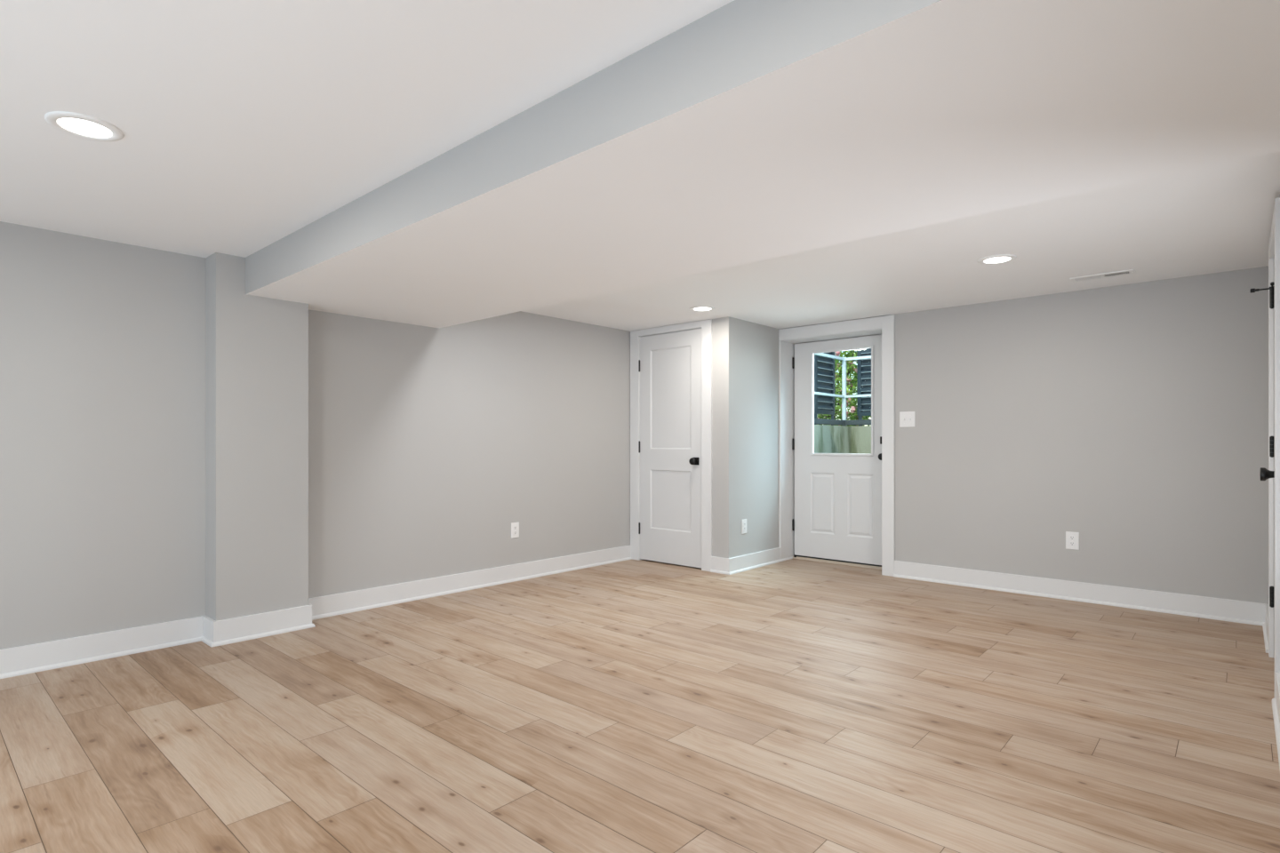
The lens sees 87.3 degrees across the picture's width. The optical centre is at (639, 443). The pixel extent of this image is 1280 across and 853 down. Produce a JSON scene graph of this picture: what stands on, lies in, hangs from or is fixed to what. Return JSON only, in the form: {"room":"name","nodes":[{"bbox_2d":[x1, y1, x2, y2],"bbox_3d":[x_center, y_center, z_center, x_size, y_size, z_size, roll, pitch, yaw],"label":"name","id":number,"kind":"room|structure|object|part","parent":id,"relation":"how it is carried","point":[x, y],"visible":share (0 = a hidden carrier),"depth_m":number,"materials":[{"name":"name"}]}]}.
{"room":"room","nodes":[
{"label":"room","id":0,"kind":"room"},
{"bbox_2d":[0,221,630,649],"bbox_3d":[-2.430,-0.015,4.057,0.150,2.320,9.100,0,0,42],"label":"wall","id":1,"kind":"structure","parent":0,"point":[427,444],"depth_m":3.84,"materials":[{"name":"grey paint"}]},
{"bbox_2d":[205,252,308,621],"bbox_3d":[-2.277,-0.015,3.996,0.200,2.320,0.499,0,0,42],"label":"pilaster","id":2,"kind":"object","parent":1,"relation":"attached to","point":[257,348],"visible":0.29,"depth_m":3.88,"materials":[{"name":"grey paint"}]},
{"bbox_2d":[0,544,631,679],"bbox_3d":[-2.623,1.058,3.572,0.209,0.135,7.820,0,0,42],"label":"baseboard","id":3,"kind":"structure","parent":1,"relation":"attached to","point":[20,660],"depth_m":3.91,"materials":[{"name":"white paint"}]},
{"bbox_2d":[511,522,519,538],"bbox_3d":[-1.026,0.710,5.504,0.010,0.126,0.080,0,0,42],"label":"wall outlet","id":4,"kind":"object","parent":1,"relation":"attached to","point":[515,526],"visible":1,"depth_m":5.50,"materials":[{"name":"white plastic"}]},
{"bbox_2d":[0,559,1279,852],"bbox_3d":[0.109,1.200,1.802,6.842,0.150,9.030,0,0,42],"label":"floor","id":5,"kind":"structure","parent":0,"point":[792,706],"depth_m":2.59,"materials":[{"name":"brown wood"}]},
{"bbox_2d":[0,0,1279,331],"bbox_3d":[0.099,-1.198,1.791,6.942,0.255,9.100,0,0,42],"label":"ceiling","id":6,"kind":"structure","parent":0,"point":[244,124],"depth_m":2.44,"materials":[{"name":"white paint"}]},
{"bbox_2d":[44,111,123,141],"bbox_3d":[-1.869,-1.066,2.259,0.206,0.008,0.206,0,0,42],"label":"recessed light","id":7,"kind":"object","parent":6,"relation":"in","point":[81,125],"visible":1,"depth_m":2.25,"materials":[{"name":"white plastic"}]},
{"bbox_2d":[689,305,715,311],"bbox_3d":[0.506,-1.094,5.435,0.206,0.008,0.206,0,0,42],"label":"recessed light","id":8,"kind":"object","parent":6,"relation":"in","point":[700,308],"visible":1,"depth_m":5.42,"materials":[{"name":"white plastic"}]},
{"bbox_2d":[977,254,1016,264],"bbox_3d":[2.123,-1.094,3.985,0.206,0.008,0.206,0,0,42],"label":"recessed light","id":9,"kind":"object","parent":6,"relation":"in","point":[1000,259],"visible":1,"depth_m":3.97,"materials":[{"name":"white plastic"}]},
{"bbox_2d":[1069,269,1135,282],"bbox_3d":[3.015,-1.091,4.372,0.348,0.013,0.132,0,0,42],"label":"ceiling vent","id":10,"kind":"object","parent":6,"relation":"in","point":[1129,271],"visible":1,"depth_m":4.36,"materials":[{"name":"white metal"}]},
{"bbox_2d":[712,316,779,558],"bbox_3d":[0.707,-0.025,6.597,1.172,2.300,1.130,0,0,42],"label":"wall","id":11,"kind":"structure","parent":0,"point":[745,354],"depth_m":5.97,"materials":[{"name":"grey paint"}]},
{"bbox_2d":[638,328,701,567],"bbox_3d":[0.260,0.041,6.221,0.767,2.142,0.101,0,0,42],"label":"door","id":12,"kind":"structure","parent":11,"relation":"in","point":[669,364],"depth_m":6.23,"materials":[{"name":"white paint"}]},
{"bbox_3d":[0.480,0.157,5.995,0.061,0.061,0.058,0,0,42],"label":"knob","id":13,"kind":"part","parent":12,"relation":"part of","materials":[{"name":"black metal"}]},
{"bbox_2d":[630,319,711,571],"bbox_3d":[0.301,0.015,6.257,0.969,2.221,0.118,0,0,42],"label":"door frame","id":14,"kind":"structure","parent":11,"relation":"attached to","point":[706,325],"depth_m":5.96,"materials":[{"name":"white paint"}]},
{"bbox_2d":[741,519,746,534],"bbox_3d":[0.928,0.735,5.960,0.009,0.126,0.080,0,0,42],"label":"wall outlet","id":15,"kind":"object","parent":11,"relation":"attached to","point":[743,522],"visible":1,"depth_m":5.95,"materials":[{"name":"white plastic"}]},
{"bbox_2d":[710,547,781,575],"bbox_3d":[0.983,1.058,6.138,0.206,0.135,0.873,0,0,42],"label":"baseboard","id":16,"kind":"structure","parent":11,"relation":"attached to","point":[728,566],"depth_m":5.94,"materials":[{"name":"white paint"}]},
{"bbox_2d":[245,0,1279,327],"bbox_3d":[0.525,-1.092,2.265,6.682,0.466,1.363,0,0,42],"label":"soffit","id":17,"kind":"structure","parent":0,"point":[751,131],"depth_m":1.96,"materials":[{"name":"white paint"}]},
{"bbox_2d":[779,266,1268,604],"bbox_3d":[2.672,-0.075,5.411,5.942,2.400,0.274,0,0,42],"label":"wall","id":18,"kind":"structure","parent":0,"point":[1132,420],"depth_m":4.74,"materials":[{"name":"grey paint"}]},
{"bbox_2d":[781,556,792,561],"bbox_3d":[1.413,1.115,6.486,0.029,0.021,0.228,0,0,42],"label":"trim","id":19,"kind":"structure","parent":18,"relation":"attached to","point":[788,558],"depth_m":6.47,"materials":[{"name":"white paint"}]},
{"bbox_2d":[778,314,894,576],"bbox_3d":[1.839,0.017,6.155,1.103,2.217,0.306,0,0,42],"label":"door frame","id":20,"kind":"structure","parent":18,"relation":"attached to","point":[886,324],"depth_m":6.10,"materials":[{"name":"white paint"}]},
{"bbox_2d":[792,334,881,567],"bbox_3d":[1.855,0.070,6.253,0.975,2.094,0.122,0,0,42],"label":"door","id":21,"kind":"structure","parent":18,"relation":"in","point":[838,496],"depth_m":6.28,"materials":[{"name":"white paint"}]},
{"bbox_3d":[1.890,-0.387,6.259,0.663,1.040,0.067,0,0,42],"label":"glass frame","id":22,"kind":"part","parent":21,"relation":"part of","materials":[{"name":"white paint"}]},
{"bbox_2d":[899,411,915,427],"bbox_3d":[2.234,-0.204,5.607,0.128,0.130,0.019,0,0,42],"label":"light switch","id":23,"kind":"object","parent":18,"relation":"attached to","point":[907,419],"visible":1,"depth_m":5.61,"materials":[{"name":"white plastic"}]},
{"bbox_2d":[1065,531,1079,550],"bbox_3d":[3.112,0.698,4.826,0.080,0.126,0.010,0,0,42],"label":"wall outlet","id":24,"kind":"object","parent":18,"relation":"attached to","point":[1072,539],"visible":1,"depth_m":4.82,"materials":[{"name":"white plastic"}]},
{"bbox_2d":[893,560,1268,653],"bbox_3d":[2.775,1.058,4.638,2.315,0.135,0.741,0,0,42],"label":"baseboard","id":25,"kind":"structure","parent":18,"relation":"attached to","point":[1212,608],"depth_m":4.71,"materials":[{"name":"white paint"}]},
{"bbox_2d":[1250,281,1274,607],"bbox_3d":[3.063,0.070,3.265,0.128,2.085,0.768,0,0,42],"label":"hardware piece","id":26,"kind":"structure","parent":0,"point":[1265,474],"depth_m":3.52,"materials":[{"name":"black metal"}]},
{"bbox_3d":[2.846,0.139,3.035,0.058,0.061,0.061,0,0,42],"label":"knob","id":27,"kind":"part","parent":26,"relation":"part of","materials":[{"name":"black metal"}]},
{"bbox_3d":[3.819,-0.015,2.443,2.171,2.320,2.636,0,0,42],"label":"wall","id":28,"kind":"structure","parent":0,"visible":0},
{"bbox_2d":[1268,197,1279,698],"bbox_3d":[3.116,0.030,3.208,0.138,2.190,0.938,0,0,42],"label":"door frame","id":29,"kind":"structure","parent":28,"relation":"attached to","point":[1274,244],"depth_m":2.91,"materials":[{"name":"white paint"}]},
{"bbox_2d":[1271,672,1279,769],"bbox_3d":[3.203,1.058,1.851,2.100,0.135,0.991,0,0,42],"label":"baseboard","id":30,"kind":"structure","parent":28,"relation":"attached to","point":[1276,702],"depth_m":2.69,"materials":[{"name":"white paint"}]},
{"label":"outside","id":31,"kind":"structure","parent":0,"visible":0},
{"bbox_3d":[3.716,0.025,9.392,11.000,0.400,7.050,0,0,42],"label":"ground","id":32,"kind":"structure","parent":31,"visible":0},
{"bbox_2d":[817,349,871,426],"bbox_3d":[2.514,-0.884,8.907,1.282,1.472,1.245,0,0,42],"label":"flowering shrub","id":33,"kind":"object","parent":32,"relation":"on","point":[851,367],"visible":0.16,"depth_m":8.60,"materials":[{"name":"green plant"}]},
{"bbox_2d":[834,350,866,426],"bbox_3d":[3.706,-1.493,10.357,1.886,2.701,1.846,0,0,42],"label":"flowering shrub","id":34,"kind":"object","parent":32,"relation":"on","point":[848,350],"visible":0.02,"depth_m":10.34,"materials":[{"name":"green plant"}]},
{"bbox_3d":[2.697,1.200,6.681,3.100,0.090,1.650,0,0,42],"label":"floor","id":35,"kind":"structure","parent":0,"visible":0},
{"bbox_2d":[792,556,881,569],"bbox_3d":[1.904,1.124,6.289,0.998,0.042,0.132,0,0,42],"label":"threshold","id":36,"kind":"object","parent":35,"relation":"on","point":[796,557],"visible":0.43,"depth_m":6.26,"materials":[{"name":"beige wood"}]},
{"bbox_2d":[814,424,871,453],"bbox_3d":[2.878,0.510,6.599,2.720,1.430,1.770,0,0,42],"label":"wall","id":37,"kind":"structure","parent":35,"relation":"on","point":[828,439],"depth_m":7.68,"materials":[{"name":"concrete"}]},
{"bbox_2d":[814,352,834,425],"bbox_3d":[2.152,-0.695,7.826,0.038,1.020,0.490,0,0,42],"label":"louvered shutter","id":38,"kind":"object","parent":37,"relation":"attached to","point":[824,367],"visible":0.54,"depth_m":7.84,"materials":[{"name":"blue paint"}]},
{"bbox_2d":[814,352,871,425],"bbox_3d":[2.798,-0.620,6.711,2.330,0.830,1.530,0,0,42],"label":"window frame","id":39,"kind":"structure","parent":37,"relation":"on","point":[820,421],"depth_m":7.88,"materials":[{"name":"grey paint"}]},
{"bbox_3d":[1.936,-0.562,7.451,0.032,0.028,1.482,0,0,42],"label":"rail","id":40,"kind":"part","parent":39,"relation":"part of","materials":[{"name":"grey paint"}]},
{"bbox_3d":[1.936,-1.008,7.451,0.032,0.034,1.482,0,0,42],"label":"rail","id":41,"kind":"part","parent":39,"relation":"part of","materials":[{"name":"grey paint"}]},
{"bbox_3d":[1.936,-0.250,7.450,0.060,0.060,1.481,0,0,42],"label":"rail","id":42,"kind":"part","parent":39,"relation":"part of","materials":[{"name":"grey paint"}]},
{"bbox_3d":[2.443,-0.620,8.016,0.038,0.830,0.038,0,0,42],"label":"post","id":43,"kind":"part","parent":39,"relation":"part of","materials":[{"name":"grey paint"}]},
{"bbox_3d":[3.306,-0.562,7.242,2.282,0.028,0.032,0,0,42],"label":"rail","id":44,"kind":"part","parent":39,"relation":"part of","materials":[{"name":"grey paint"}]},
{"bbox_3d":[3.306,-1.008,7.242,2.282,0.034,0.032,0,0,42],"label":"rail","id":45,"kind":"part","parent":39,"relation":"part of","materials":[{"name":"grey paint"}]},
{"bbox_3d":[3.306,-0.250,7.242,2.281,0.060,0.060,0,0,42],"label":"rail","id":46,"kind":"part","parent":39,"relation":"part of","materials":[{"name":"grey paint"}]},
{"bbox_2d":[856,348,871,426],"bbox_3d":[2.788,-0.868,7.841,0.500,1.365,0.038,0,0,42],"label":"louvered shutter","id":47,"kind":"object","parent":37,"relation":"attached to","point":[863,366],"visible":0.2,"depth_m":7.96,"materials":[{"name":"blue paint"}]}
]}

